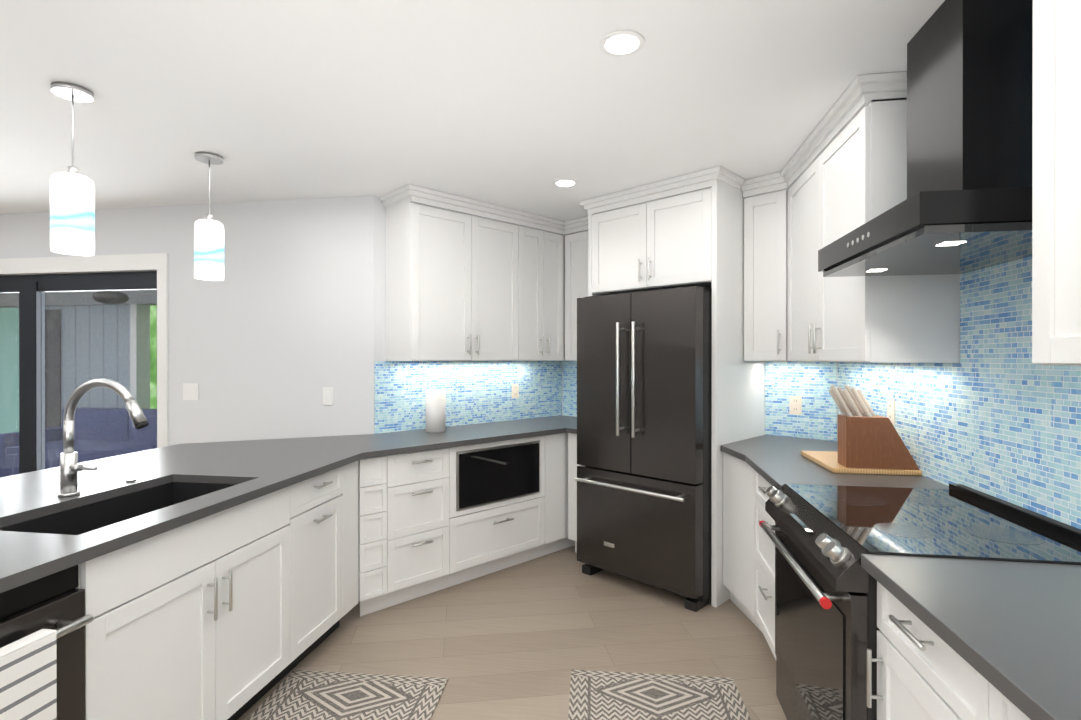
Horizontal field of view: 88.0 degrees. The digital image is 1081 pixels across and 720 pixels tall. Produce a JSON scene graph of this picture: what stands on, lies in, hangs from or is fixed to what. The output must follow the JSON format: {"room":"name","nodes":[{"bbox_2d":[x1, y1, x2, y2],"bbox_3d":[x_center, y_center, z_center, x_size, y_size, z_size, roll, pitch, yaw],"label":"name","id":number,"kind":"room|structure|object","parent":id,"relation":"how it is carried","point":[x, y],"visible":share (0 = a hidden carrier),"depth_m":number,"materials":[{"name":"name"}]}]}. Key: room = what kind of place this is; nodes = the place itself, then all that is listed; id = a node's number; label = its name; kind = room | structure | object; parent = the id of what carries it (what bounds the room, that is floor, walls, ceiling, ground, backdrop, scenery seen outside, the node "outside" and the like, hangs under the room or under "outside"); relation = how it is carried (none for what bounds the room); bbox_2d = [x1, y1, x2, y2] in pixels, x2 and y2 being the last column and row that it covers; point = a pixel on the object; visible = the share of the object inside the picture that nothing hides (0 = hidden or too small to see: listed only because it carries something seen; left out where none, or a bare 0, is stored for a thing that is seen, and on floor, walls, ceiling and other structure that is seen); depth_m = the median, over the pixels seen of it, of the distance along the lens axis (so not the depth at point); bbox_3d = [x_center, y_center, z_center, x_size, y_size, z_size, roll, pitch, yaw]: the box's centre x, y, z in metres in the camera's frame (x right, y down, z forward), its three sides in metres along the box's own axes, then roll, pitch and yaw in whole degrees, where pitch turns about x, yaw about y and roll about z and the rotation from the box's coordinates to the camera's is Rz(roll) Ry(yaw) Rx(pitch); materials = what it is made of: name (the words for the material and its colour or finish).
{"room":"kitchen","nodes":[
{"label":"kitchen","id":0,"kind":"room"},
{"bbox_2d":[0,195,372,445],"bbox_3d":[-4.107,0.156,4.167,6.157,2.440,0.120,0,0,9],"label":"wall","id":1,"kind":"structure","parent":0,"point":[266,341],"depth_m":3.74,"materials":[{"name":"white paint"}]},
{"bbox_2d":[0,271,156,476],"bbox_3d":[-3.730,0.378,4.106,2.234,1.997,0.060,0,0,9],"label":"sliding door","id":2,"kind":"structure","parent":1,"relation":"attached to","point":[31,290],"depth_m":4.07,"materials":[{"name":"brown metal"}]},
{"bbox_2d":[0,253,168,447],"bbox_3d":[-3.741,0.322,4.037,2.390,2.110,0.017,0,0,9],"label":"door frame","id":3,"kind":"structure","parent":1,"relation":"attached to","point":[159,262],"depth_m":3.85,"materials":[{"name":"white wood"}]},
{"bbox_2d":[183,383,198,399],"bbox_3d":[-2.388,0.217,3.821,0.118,0.115,0.008,0,0,9],"label":"light switch","id":4,"kind":"object","parent":1,"relation":"attached to","point":[190,391],"visible":1,"depth_m":3.82,"materials":[{"name":"white plastic"}]},
{"bbox_2d":[323,387,332,404],"bbox_3d":[-1.392,0.237,3.658,0.072,0.115,0.008,0,0,9],"label":"light switch","id":5,"kind":"object","parent":1,"relation":"attached to","point":[327,395],"visible":1,"depth_m":3.66,"materials":[{"name":"white plastic"}]},
{"bbox_2d":[352,195,385,433],"bbox_3d":[-0.477,0.156,4.259,1.947,2.440,0.120,0,0,-43],"label":"wall","id":6,"kind":"structure","parent":0,"point":[379,281],"depth_m":3.64,"materials":[{"name":"white paint"}]},
{"bbox_2d":[374,361,561,433],"bbox_3d":[-0.445,0.242,4.201,1.717,0.468,0.008,0,0,-44],"label":"backsplash","id":7,"kind":"structure","parent":6,"relation":"attached to","point":[478,392],"depth_m":4.10,"materials":[{"name":"tile"}]},
{"bbox_2d":[512,384,518,398],"bbox_3d":[-0.199,0.246,4.421,0.072,0.115,0.007,0,0,-43],"label":"electrical outlet","id":8,"kind":"object","parent":7,"relation":"attached to","point":[515,390],"visible":1,"depth_m":4.42,"materials":[{"name":"white plastic"}]},
{"bbox_2d":[380,192,565,360],"bbox_3d":[-0.306,-0.500,4.113,1.254,1.013,1.504,0,0,9],"label":"upper cabinet","id":9,"kind":"object","parent":6,"relation":"attached to","point":[467,279],"depth_m":3.73,"materials":[{"name":"white wood"}]},
{"bbox_2d":[0,0,944,220],"bbox_3d":[-2.923,-1.109,1.661,9.300,0.100,10.500,0,0,9],"label":"ceiling","id":10,"kind":"structure","parent":0,"point":[522,105],"depth_m":2.22,"materials":[{"name":"white paint"}]},
{"bbox_2d":[51,82,93,173],"bbox_3d":[-1.833,-0.891,2.193,0.130,0.334,0.130,0,0,9],"label":"hardware piece","id":11,"kind":"object","parent":10,"relation":"hanging from","point":[71,92],"visible":0.85,"depth_m":2.19,"materials":[{"name":"silver metal"}]},
{"bbox_2d":[50,172,94,255],"bbox_3d":[-1.833,-0.570,2.193,0.136,0.300,0.136,0,0,9],"label":"pendant light","id":12,"kind":"object","parent":11,"relation":"hanging from","point":[72,213],"visible":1,"depth_m":2.14,"materials":[{"name":"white glass"}]},
{"bbox_2d":[195,152,223,219],"bbox_3d":[-1.725,-0.892,2.915,0.130,0.334,0.130,0,0,9],"label":"hardware piece","id":13,"kind":"object","parent":10,"relation":"hanging from","point":[209,158],"visible":0.9,"depth_m":2.90,"materials":[{"name":"silver metal"}]},
{"bbox_2d":[194,219,223,280],"bbox_3d":[-1.725,-0.571,2.916,0.136,0.300,0.136,0,0,9],"label":"pendant light","id":14,"kind":"object","parent":13,"relation":"hanging from","point":[208,249],"visible":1,"depth_m":2.86,"materials":[{"name":"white glass"}]},
{"bbox_2d":[553,179,577,186],"bbox_3d":[0.149,-1.058,3.348,0.150,0.007,0.150,0,0,9],"label":"recessed light","id":15,"kind":"object","parent":10,"relation":"in","point":[565,182],"visible":0.98,"depth_m":3.34,"materials":[{"name":"white plastic"}]},
{"bbox_2d":[599,30,644,56],"bbox_3d":[0.272,-1.055,1.869,0.150,0.007,0.150,0,0,9],"label":"recessed light","id":16,"kind":"object","parent":10,"relation":"in","point":[620,43],"visible":1,"depth_m":1.86,"materials":[{"name":"white plastic"}]},
{"bbox_2d":[238,545,786,719],"bbox_3d":[-2.883,1.431,1.913,9.300,0.100,11.000,0,0,9],"label":"floor","id":17,"kind":"structure","parent":0,"point":[520,641],"depth_m":2.74,"materials":[{"name":"brown wood"}]},
{"bbox_2d":[148,464,347,700],"bbox_3d":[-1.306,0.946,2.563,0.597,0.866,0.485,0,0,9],"label":"base cabinet","id":18,"kind":"object","parent":17,"relation":"on","point":[237,612],"depth_m":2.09,"materials":[{"name":"white wood"}]},
{"bbox_2d":[0,565,93,719],"bbox_3d":[-1.486,0.940,1.198,0.646,0.844,0.596,0,0,9],"label":"dishwasher","id":19,"kind":"object","parent":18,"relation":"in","point":[55,601],"visible":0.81,"depth_m":1.38,"materials":[{"name":"black metal"}]},
{"bbox_2d":[0,629,56,719],"bbox_3d":[-1.172,0.851,1.190,0.039,0.440,0.250,0,0,9],"label":"dish towel","id":20,"kind":"object","parent":19,"relation":"hanging from","point":[28,677],"visible":0.98,"depth_m":1.25,"materials":[{"name":"white fabric"}]},
{"bbox_2d":[247,670,447,719],"bbox_3d":[-0.787,1.376,1.981,0.695,0.007,0.930,0,0,5],"label":"area rug","id":21,"kind":"object","parent":17,"relation":"on","point":[306,695],"visible":1,"depth_m":2.27,"materials":[{"name":"grey fabric"}]},
{"bbox_2d":[348,461,357,611],"bbox_3d":[-1.259,0.946,2.853,0.597,0.866,0.214,0,0,9],"label":"base cabinet","id":22,"kind":"object","parent":17,"relation":"on","point":[352,467],"depth_m":2.85,"materials":[{"name":"white wood"}]},
{"bbox_2d":[358,433,574,616],"bbox_3d":[-0.358,0.944,3.853,2.135,0.865,0.630,0,0,-43],"label":"base cabinet","id":23,"kind":"object","parent":17,"relation":"on","point":[419,535],"visible":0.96,"depth_m":3.26,"materials":[{"name":"white wood"}]},
{"bbox_2d":[0,415,576,592],"bbox_3d":[-0.941,0.497,1.867,2.626,0.032,6.140,0,0,9],"label":"countertop","id":24,"kind":"structure","parent":23,"relation":"on","point":[253,469],"depth_m":2.32,"materials":[{"name":"stone"}]},
{"bbox_2d":[57,378,148,496],"bbox_3d":[-1.534,0.272,1.962,0.348,0.414,0.066,0,0,9],"label":"faucet","id":25,"kind":"object","parent":24,"relation":"on","point":[70,467],"visible":1,"depth_m":1.97,"materials":[{"name":"silver metal"}]},
{"bbox_2d":[0,482,236,534],"bbox_3d":[-1.408,0.635,1.944,0.424,0.242,0.784,0,0,9],"label":"sink","id":26,"kind":"object","parent":24,"relation":"in","point":[88,518],"visible":0.06,"depth_m":2.08,"materials":[{"name":"grey"}]},
{"bbox_2d":[126,478,135,481],"bbox_3d":[-1.618,0.475,2.211,0.034,0.008,0.034,0,0,9],"label":"button","id":27,"kind":"object","parent":24,"relation":"on","point":[131,480],"visible":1,"depth_m":2.21,"materials":[{"name":"silver metal"}]},
{"bbox_2d":[426,389,445,432],"bbox_3d":[-0.700,0.336,3.734,0.132,0.280,0.132,0,0,9],"label":"paper towel roll","id":28,"kind":"object","parent":24,"relation":"on","point":[435,410],"visible":1,"depth_m":3.68,"materials":[{"name":"white paper"}]},
{"bbox_2d":[456,441,539,510],"bbox_3d":[-0.254,0.725,3.567,0.676,0.351,0.033,0,0,-43],"label":"microwave","id":29,"kind":"object","parent":23,"relation":"in","point":[489,475],"visible":0.96,"depth_m":3.53,"materials":[{"name":"black metal"}]},
{"bbox_2d":[568,433,579,552],"bbox_3d":[0.486,0.943,4.091,0.228,0.866,0.597,0,0,44],"label":"base cabinet","id":30,"kind":"object","parent":17,"relation":"on","point":[572,486],"visible":0.21,"depth_m":3.93,"materials":[{"name":"white wood"}]},
{"bbox_2d":[575,286,711,611],"bbox_3d":[0.789,0.484,3.572,0.840,1.786,0.860,0,0,44],"label":"fridge","id":31,"kind":"object","parent":17,"relation":"on","point":[643,478],"visible":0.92,"depth_m":3.23,"materials":[{"name":"black metal"}]},
{"bbox_2d":[568,670,750,719],"bbox_3d":[0.441,1.376,1.993,0.695,0.007,0.910,0,0,5],"label":"area rug","id":32,"kind":"object","parent":17,"relation":"on","point":[600,695],"visible":1,"depth_m":2.27,"materials":[{"name":"grey fabric"}]},
{"bbox_2d":[580,166,764,607],"bbox_3d":[0.864,0.158,3.652,0.996,2.438,0.698,0,0,44],"label":"enclosure","id":33,"kind":"object","parent":17,"relation":"on","point":[686,230],"visible":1,"depth_m":3.29,"materials":[{"name":"white wood"}]},
{"bbox_2d":[723,452,762,632],"bbox_3d":[1.378,0.945,3.154,0.685,0.866,0.860,0,0,9],"label":"base cabinet","id":34,"kind":"object","parent":17,"relation":"on","point":[738,525],"visible":0.27,"depth_m":2.95,"materials":[{"name":"white wood"}]},
{"bbox_2d":[754,471,775,658],"bbox_3d":[1.284,0.947,2.411,0.632,0.866,0.631,0,0,9],"label":"base cabinet","id":35,"kind":"object","parent":17,"relation":"on","point":[764,579],"visible":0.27,"depth_m":2.59,"materials":[{"name":"white wood"}]},
{"bbox_2d":[867,581,954,719],"bbox_3d":[1.086,0.949,1.093,0.597,0.866,0.497,0,0,9],"label":"base cabinet","id":36,"kind":"object","parent":17,"relation":"on","point":[925,672],"depth_m":1.23,"materials":[{"name":"white wood"}]},
{"bbox_2d":[759,483,1080,719],"bbox_3d":[1.125,0.915,1.728,0.706,0.931,0.763,0,0,9],"label":"range","id":37,"kind":"object","parent":17,"relation":"on","point":[823,538],"visible":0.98,"depth_m":1.61,"materials":[{"name":"black metal"}]},
{"bbox_2d":[955,652,1029,719],"bbox_3d":[0.992,0.950,0.517,0.597,0.866,0.897,0,0,9],"label":"base cabinet","id":38,"kind":"object","parent":17,"relation":"on","point":[976,698],"depth_m":0.98,"materials":[{"name":"white wood"}]},
{"bbox_2d":[861,554,1080,719],"bbox_3d":[0.885,0.500,-0.031,0.633,0.032,2.782,0,0,9],"label":"countertop","id":39,"kind":"structure","parent":38,"relation":"on","point":[1010,631],"depth_m":1.06,"materials":[{"name":"stone"}]},
{"bbox_2d":[562,361,837,441],"bbox_3d":[1.020,0.156,4.073,2.449,2.440,0.120,0,0,44],"label":"wall","id":40,"kind":"structure","parent":0,"point":[778,361],"depth_m":3.48,"materials":[{"name":"white paint"}]},
{"bbox_2d":[563,361,576,416],"bbox_3d":[0.483,0.241,4.505,0.810,0.468,0.008,0,0,44],"label":"backsplash","id":41,"kind":"structure","parent":40,"relation":"attached to","point":[569,388],"depth_m":4.72,"materials":[{"name":"tile"}]},
{"bbox_2d":[564,216,587,360],"bbox_3d":[0.467,-0.527,4.267,0.504,1.067,0.368,0,0,44],"label":"upper cabinet","id":42,"kind":"object","parent":40,"relation":"attached to","point":[576,257],"visible":0.29,"depth_m":4.28,"materials":[{"name":"white wood"}]},
{"bbox_2d":[741,172,788,360],"bbox_3d":[1.472,-0.526,3.352,0.560,1.068,0.436,0,0,9],"label":"upper cabinet","id":43,"kind":"object","parent":40,"relation":"attached to","point":[766,268],"visible":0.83,"depth_m":3.25,"materials":[{"name":"white wood"}]},
{"bbox_2d":[765,361,836,440],"bbox_3d":[1.588,0.243,3.431,0.423,0.468,0.008,0,0,44],"label":"backsplash","id":44,"kind":"structure","parent":40,"relation":"attached to","point":[810,383],"depth_m":3.42,"materials":[{"name":"tile"}]},
{"bbox_2d":[789,396,801,414],"bbox_3d":[1.568,0.278,3.440,0.072,0.115,0.007,0,0,44],"label":"electrical outlet","id":45,"kind":"object","parent":44,"relation":"attached to","point":[795,405],"visible":1,"depth_m":3.44,"materials":[{"name":"white plastic"}]},
{"bbox_2d":[721,435,948,489],"bbox_3d":[1.319,0.495,2.841,0.703,0.032,1.495,0,0,9],"label":"countertop","id":46,"kind":"structure","parent":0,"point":[778,462],"depth_m":2.52,"materials":[{"name":"stone"}]},
{"bbox_2d":[801,451,921,475],"bbox_3d":[1.445,0.468,2.567,0.344,0.021,0.464,0,0,9],"label":"cutting board","id":47,"kind":"object","parent":46,"relation":"on","point":[827,460],"visible":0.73,"depth_m":2.37,"materials":[{"name":"brown wood"}]},
{"bbox_2d":[828,384,919,469],"bbox_3d":[1.417,0.281,2.404,0.341,0.351,0.104,0,0,9],"label":"knife block","id":48,"kind":"object","parent":47,"relation":"on","point":[868,437],"visible":1,"depth_m":2.36,"materials":[{"name":"brown wood"}]},
{"bbox_3d":[1.212,0.165,-0.380,0.120,2.440,7.800,0,0,9],"label":"wall","id":49,"kind":"structure","parent":0,"visible":0},
{"bbox_2d":[784,84,959,362],"bbox_3d":[1.485,-0.497,2.693,0.327,1.013,1.236,0,0,9],"label":"upper cabinet","id":50,"kind":"object","parent":49,"relation":"attached to","point":[843,171],"depth_m":2.16,"materials":[{"name":"white wood"}]},
{"bbox_2d":[818,0,1032,276],"bbox_3d":[1.233,-0.683,1.708,0.492,0.746,0.760,0,0,9],"label":"range hood","id":51,"kind":"object","parent":49,"relation":"attached to","point":[965,206],"visible":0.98,"depth_m":1.55,"materials":[{"name":"black metal"}]},
{"bbox_2d":[838,256,1080,528],"bbox_3d":[1.356,-0.286,0.907,0.008,1.536,4.788,0,0,9],"label":"backsplash","id":52,"kind":"structure","parent":49,"relation":"attached to","point":[995,412],"depth_m":1.86,"materials":[{"name":"tile"}]},
{"bbox_2d":[887,399,894,424],"bbox_3d":[1.623,0.239,2.593,0.007,0.115,0.072,0,0,9],"label":"electrical outlet","id":53,"kind":"object","parent":52,"relation":"attached to","point":[891,409],"visible":0.94,"depth_m":2.58,"materials":[{"name":"white plastic"}]},
{"bbox_2d":[1032,0,1080,365],"bbox_3d":[1.165,-0.494,0.733,0.327,1.013,0.957,0,0,9],"label":"upper cabinet","id":54,"kind":"object","parent":49,"relation":"attached to","point":[1056,232],"visible":1,"depth_m":1.14,"materials":[{"name":"white wood"}]},
{"label":"outside","id":55,"kind":"structure","parent":0,"visible":0},
{"bbox_2d":[0,290,156,477],"bbox_3d":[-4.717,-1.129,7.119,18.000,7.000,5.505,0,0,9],"label":"door glass","id":56,"kind":"object","parent":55,"point":[75,368],"depth_m":6.88,"materials":[{"name":"grey"}]}
]}

